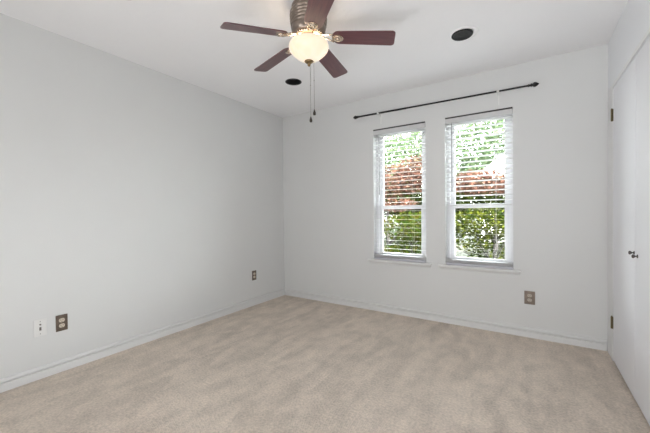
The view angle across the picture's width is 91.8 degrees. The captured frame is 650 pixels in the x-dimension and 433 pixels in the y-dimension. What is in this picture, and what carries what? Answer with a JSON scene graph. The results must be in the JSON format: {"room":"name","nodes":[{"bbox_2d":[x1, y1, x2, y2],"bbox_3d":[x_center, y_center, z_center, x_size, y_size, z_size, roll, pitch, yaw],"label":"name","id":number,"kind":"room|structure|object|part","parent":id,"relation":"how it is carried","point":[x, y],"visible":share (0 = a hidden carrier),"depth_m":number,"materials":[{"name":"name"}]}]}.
{"room":"empty bedroom","nodes":[
{"label":"empty bedroom","id":0,"kind":"room"},
{"bbox_2d":[0,13,284,378],"bbox_3d":[-1.801,-0.102,2.614,0.160,2.440,4.570,0,1,33],"label":"wall","id":1,"kind":"structure","parent":0,"point":[136,199],"depth_m":2.59,"materials":[{"name":"paint"}]},
{"bbox_2d":[33,318,46,337],"bbox_3d":[-1.975,0.773,2.186,0.012,0.117,0.070,0,1,33],"label":"jack plate","id":2,"kind":"object","parent":1,"relation":"attached to","point":[40,326],"visible":1,"depth_m":2.19,"materials":[{"name":"white plastic"}]},
{"bbox_2d":[56,314,67,331],"bbox_3d":[-1.912,0.772,2.288,0.007,0.117,0.070,0,1,33],"label":"power outlet","id":3,"kind":"object","parent":1,"relation":"attached to","point":[61,320],"visible":1,"depth_m":2.29,"materials":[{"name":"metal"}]},
{"bbox_2d":[0,289,284,392],"bbox_3d":[-1.710,1.075,2.587,0.017,0.084,4.234,0,1,33],"label":"baseboard","id":4,"kind":"structure","parent":1,"relation":"attached to","point":[13,381],"depth_m":2.58,"materials":[{"name":"white paint"}]},
{"bbox_2d":[252,270,255,280],"bbox_3d":[-0.871,0.724,3.878,0.007,0.117,0.070,0,1,33],"label":"power outlet","id":5,"kind":"object","parent":1,"relation":"attached to","point":[253,272],"visible":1,"depth_m":3.87,"materials":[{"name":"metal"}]},
{"bbox_2d":[0,0,627,117],"bbox_3d":[-0.029,-1.402,1.428,4.430,0.150,4.570,0,1,33],"label":"ceiling","id":6,"kind":"structure","parent":0,"point":[184,40],"depth_m":2.36,"materials":[{"name":"paint"}]},
{"bbox_2d":[285,78,301,84],"bbox_3d":[-0.316,-1.387,3.150,0.164,0.089,0.164,0,1,33],"label":"recessed light","id":7,"kind":"object","parent":6,"relation":"in","point":[292,81],"visible":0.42,"depth_m":3.20,"materials":[{"name":"grey metal"}]},
{"bbox_2d":[220,0,395,122],"bbox_3d":[-0.102,-0.966,2.029,1.035,0.734,1.027,0,1,33],"label":"ceiling fan","id":8,"kind":"object","parent":6,"relation":"hanging from","point":[308,44],"visible":1,"depth_m":1.93,"materials":[{"name":"brown wood"}]},
{"bbox_3d":[-0.403,-1.088,1.837,0.388,0.006,0.124,-9,18,-28],"label":"blade","id":9,"kind":"part","parent":8,"relation":"part of","materials":[{"name":"brown wood"}]},
{"bbox_3d":[-0.351,-1.109,2.235,0.388,0.006,0.124,-7,10,44],"label":"blade","id":10,"kind":"part","parent":8,"relation":"part of","materials":[{"name":"brown wood"}]},
{"bbox_3d":[-0.102,-1.042,2.000,0.251,0.120,0.251,0,1,33],"label":"lamp shade","id":11,"kind":"part","parent":8,"relation":"part of","materials":[{"name":"white glass"}]},
{"bbox_3d":[-0.092,-0.800,2.003,0.005,0.334,0.005,-1,1,11],"label":"pull chain","id":12,"kind":"part","parent":8,"relation":"part of","materials":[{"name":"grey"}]},
{"bbox_3d":[-0.040,-1.088,1.664,0.124,0.006,0.388,10,6,-12],"label":"blade","id":13,"kind":"part","parent":8,"relation":"part of","materials":[{"name":"brown wood"}]},
{"bbox_3d":[0.044,-1.122,2.309,0.124,0.006,0.388,-13,-8,24],"label":"blade","id":14,"kind":"part","parent":8,"relation":"part of","materials":[{"name":"brown wood"}]},
{"bbox_3d":[0.237,-1.109,1.956,0.388,0.006,0.124,5,-8,7],"label":"blade","id":15,"kind":"part","parent":8,"relation":"part of","materials":[{"name":"brown wood"}]},
{"bbox_2d":[450,26,478,40],"bbox_3d":[1.025,-1.385,2.322,0.194,0.102,0.194,0,1,33],"label":"recessed light","id":16,"kind":"object","parent":6,"relation":"in","point":[465,32],"visible":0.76,"depth_m":2.31,"materials":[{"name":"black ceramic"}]},
{"bbox_2d":[0,295,649,432],"bbox_3d":[0.000,1.173,1.461,4.430,0.120,4.570,0,1,33],"label":"floor","id":17,"kind":"structure","parent":0,"point":[285,363],"depth_m":2.07,"materials":[{"name":"beige carpet"}]},
{"bbox_2d":[283,44,607,350],"bbox_3d":[1.193,-0.144,3.289,4.110,2.440,0.160,0,1,33],"label":"wall","id":18,"kind":"structure","parent":0,"point":[560,124],"depth_m":2.98,"materials":[{"name":"paint"}]},
{"bbox_2d":[367,128,431,266],"bbox_3d":[0.831,-0.232,3.493,0.716,1.516,0.193,0,1,33],"label":"window","id":19,"kind":"structure","parent":18,"relation":"in","point":[380,205],"depth_m":3.57,"materials":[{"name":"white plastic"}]},
{"bbox_2d":[373,121,425,262],"bbox_3d":[0.815,-0.252,3.463,0.584,1.473,0.070,0,1,33],"label":"window blind","id":20,"kind":"object","parent":19,"relation":"attached to","point":[418,125],"visible":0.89,"depth_m":3.45,"materials":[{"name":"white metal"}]},
{"bbox_3d":[0.687,-0.238,3.553,0.001,1.403,0.055,0,1,33],"label":"ladder cord","id":21,"kind":"part","parent":20,"relation":"part of","materials":[{"name":"white fabric"}]},
{"bbox_3d":[0.826,0.474,3.476,0.580,0.020,0.052,0,1,33],"label":"rail","id":22,"kind":"part","parent":20,"relation":"part of","materials":[{"name":"grey plastic"}]},
{"bbox_3d":[0.948,-0.238,3.382,0.001,1.403,0.055,0,1,33],"label":"ladder cord","id":23,"kind":"part","parent":20,"relation":"part of","materials":[{"name":"white fabric"}]},
{"bbox_3d":[0.818,0.506,3.471,0.716,0.041,0.118,0,1,33],"label":"sill","id":24,"kind":"part","parent":19,"relation":"part of","materials":[{"name":"white paint"}]},
{"bbox_3d":[0.862,0.164,3.533,0.530,0.576,0.028,0,1,33],"label":"sash","id":25,"kind":"part","parent":19,"relation":"part of","materials":[{"name":"white plastic"}]},
{"bbox_3d":[0.872,-0.522,3.551,0.530,0.879,0.028,0,1,33],"label":"sash","id":26,"kind":"part","parent":19,"relation":"part of","materials":[{"name":"white plastic"}]},
{"bbox_2d":[285,289,606,350],"bbox_3d":[0.851,1.036,3.431,3.346,0.084,0.017,0,1,33],"label":"baseboard","id":27,"kind":"structure","parent":18,"relation":"attached to","point":[587,342],"depth_m":3.07,"materials":[{"name":"white paint"}]},
{"bbox_2d":[353,82,538,123],"bbox_3d":[1.087,-1.098,3.186,1.784,0.137,0.095,0,1,33],"label":"curtain rod","id":28,"kind":"object","parent":18,"relation":"attached to","point":[534,84],"visible":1,"depth_m":3.05,"materials":[{"name":"black metal"}]},
{"bbox_2d":[438,114,520,274],"bbox_3d":[1.486,-0.234,3.064,0.716,1.516,0.193,0,1,33],"label":"window","id":29,"kind":"structure","parent":18,"relation":"in","point":[450,209],"depth_m":3.03,"materials":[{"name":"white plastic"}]},
{"bbox_2d":[445,107,512,268],"bbox_3d":[1.470,-0.254,3.034,0.584,1.473,0.070,0,1,33],"label":"window blind","id":30,"kind":"object","parent":29,"relation":"attached to","point":[504,111],"visible":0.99,"depth_m":3.02,"materials":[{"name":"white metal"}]},
{"bbox_3d":[1.343,-0.239,3.124,0.001,1.403,0.055,0,1,33],"label":"ladder cord","id":31,"kind":"part","parent":30,"relation":"part of","materials":[{"name":"white fabric"}]},
{"bbox_3d":[1.481,0.472,3.047,0.580,0.020,0.052,0,1,33],"label":"rail","id":32,"kind":"part","parent":30,"relation":"part of","materials":[{"name":"grey plastic"}]},
{"bbox_3d":[1.603,-0.240,2.953,0.001,1.403,0.055,0,1,33],"label":"ladder cord","id":33,"kind":"part","parent":30,"relation":"part of","materials":[{"name":"white fabric"}]},
{"bbox_3d":[1.474,0.504,3.042,0.716,0.041,0.118,0,1,33],"label":"sill","id":34,"kind":"part","parent":29,"relation":"part of","materials":[{"name":"white paint"}]},
{"bbox_3d":[1.527,-0.524,3.123,0.530,0.879,0.028,0,1,33],"label":"sash","id":35,"kind":"part","parent":29,"relation":"part of","materials":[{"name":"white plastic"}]},
{"bbox_3d":[1.517,0.162,3.105,0.530,0.576,0.028,0,1,33],"label":"sash","id":36,"kind":"part","parent":29,"relation":"part of","materials":[{"name":"white plastic"}]},
{"bbox_2d":[524,291,534,304],"bbox_3d":[1.817,0.722,2.798,0.080,0.118,0.007,0,1,33],"label":"power outlet","id":37,"kind":"object","parent":18,"relation":"attached to","point":[529,296],"visible":1,"depth_m":2.80,"materials":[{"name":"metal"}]},
{"bbox_2d":[608,0,649,89],"bbox_3d":[1.136,-0.110,0.692,0.120,2.440,4.250,0,1,33],"label":"wall","id":38,"kind":"structure","parent":0,"point":[634,21],"depth_m":1.99,"materials":[{"name":"white paint"}]},
{"bbox_2d":[611,58,634,398],"bbox_3d":[1.979,0.068,2.089,0.060,2.004,0.595,0,1,33],"label":"door","id":39,"kind":"structure","parent":38,"relation":"in","point":[623,110],"depth_m":2.07,"materials":[{"name":"paint"}]},
{"bbox_2d":[608,27,649,360],"bbox_3d":[1.898,0.057,1.861,0.126,2.058,1.425,0,1,33],"label":"trim","id":40,"kind":"structure","parent":38,"relation":"attached to","point":[610,91],"depth_m":2.39,"materials":[{"name":"white paint"}]},
{"bbox_2d":[631,36,649,425],"bbox_3d":[1.651,0.078,1.586,0.060,2.004,0.606,0,1,33],"label":"door","id":41,"kind":"structure","parent":38,"relation":"in","point":[642,59],"depth_m":1.71,"materials":[{"name":"paint"}]},
{"label":"outside","id":42,"kind":"structure","parent":0,"visible":0},
{"bbox_2d":[384,219,502,258],"bbox_3d":[15.923,1.122,29.539,80.000,0.200,59.830,0,1,33],"label":"ground","id":43,"kind":"structure","parent":42,"point":[457,250],"depth_m":14.01,"materials":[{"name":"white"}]},
{"bbox_2d":[384,154,421,247],"bbox_3d":[1.662,-0.016,8.152,2.646,3.048,1.426,0,1,33],"label":"maple tree","id":44,"kind":"object","parent":43,"relation":"on","point":[413,178],"visible":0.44,"depth_m":7.77,"materials":[{"name":"red plant"}]},
{"bbox_2d":[384,211,421,253],"bbox_3d":[1.669,0.709,6.366,1.564,1.643,0.899,0,1,33],"label":"shrub","id":45,"kind":"object","parent":43,"relation":"on","point":[411,224],"visible":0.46,"depth_m":6.30,"materials":[{"name":"green plant"}]},
{"bbox_2d":[384,132,421,199],"bbox_3d":[5.076,-2.407,20.327,4.933,7.439,4.012,0,1,33],"label":"shade tree","id":46,"kind":"object","parent":43,"relation":"on","point":[415,133],"visible":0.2,"depth_m":19.23,"materials":[{"name":"green plant"}]},
{"bbox_2d":[384,182,421,240],"bbox_3d":[3.027,0.042,12.031,2.766,2.801,1.698,0,1,33],"label":"bushy tree","id":47,"kind":"object","parent":43,"relation":"on","point":[417,194],"visible":0.21,"depth_m":11.67,"materials":[{"name":"green plant"}]},
{"bbox_2d":[384,230,421,252],"bbox_3d":[2.743,0.953,10.217,2.520,1.049,1.150,0,1,33],"label":"shrub","id":48,"kind":"object","parent":43,"relation":"on","point":[401,242],"visible":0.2,"depth_m":10.17,"materials":[{"name":"green plant"}]},
{"bbox_2d":[398,198,474,237],"bbox_3d":[5.199,0.097,15.179,3.707,2.561,1.760,0,1,33],"label":"shrub","id":49,"kind":"object","parent":43,"relation":"on","point":[460,231],"visible":0.06,"depth_m":14.35,"materials":[{"name":"green plant"}]},
{"bbox_2d":[455,208,504,259],"bbox_3d":[2.723,0.674,5.445,1.556,1.713,0.849,0,1,33],"label":"young tree","id":50,"kind":"object","parent":43,"relation":"on","point":[494,216],"visible":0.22,"depth_m":5.34,"materials":[{"name":"green plant"}]},
{"bbox_2d":[455,119,504,183],"bbox_3d":[10.166,-3.161,19.419,6.039,8.854,4.740,0,1,33],"label":"shade tree","id":51,"kind":"object","parent":43,"relation":"on","point":[502,120],"visible":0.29,"depth_m":18.74,"materials":[{"name":"green plant"}]},
{"bbox_2d":[455,178,504,254],"bbox_3d":[5.432,0.040,10.581,2.808,2.788,1.705,0,1,33],"label":"bushy tree","id":52,"kind":"object","parent":43,"relation":"on","point":[458,193],"visible":0.21,"depth_m":10.38,"materials":[{"name":"green plant"}]},
{"bbox_2d":[456,168,504,258],"bbox_3d":[4.235,0.122,8.085,2.301,2.714,1.436,0,1,33],"label":"maple tree","id":53,"kind":"object","parent":43,"relation":"on","point":[493,171],"visible":0.39,"depth_m":7.98,"materials":[{"name":"red plant"}]},
{"bbox_2d":[464,231,504,258],"bbox_3d":[5.287,0.944,9.030,2.522,1.044,1.151,0,1,33],"label":"shrub","id":54,"kind":"object","parent":43,"relation":"on","point":[500,244],"visible":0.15,"depth_m":9.29,"materials":[{"name":"green plant"}]},
{"bbox_2d":[477,152,504,242],"bbox_3d":[11.030,-1.909,14.410,7.500,6.360,2.300,0,1,33],"label":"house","id":55,"kind":"structure","parent":43,"relation":"on","point":[500,156],"depth_m":15.08,"materials":[{"name":"white"}]}
]}

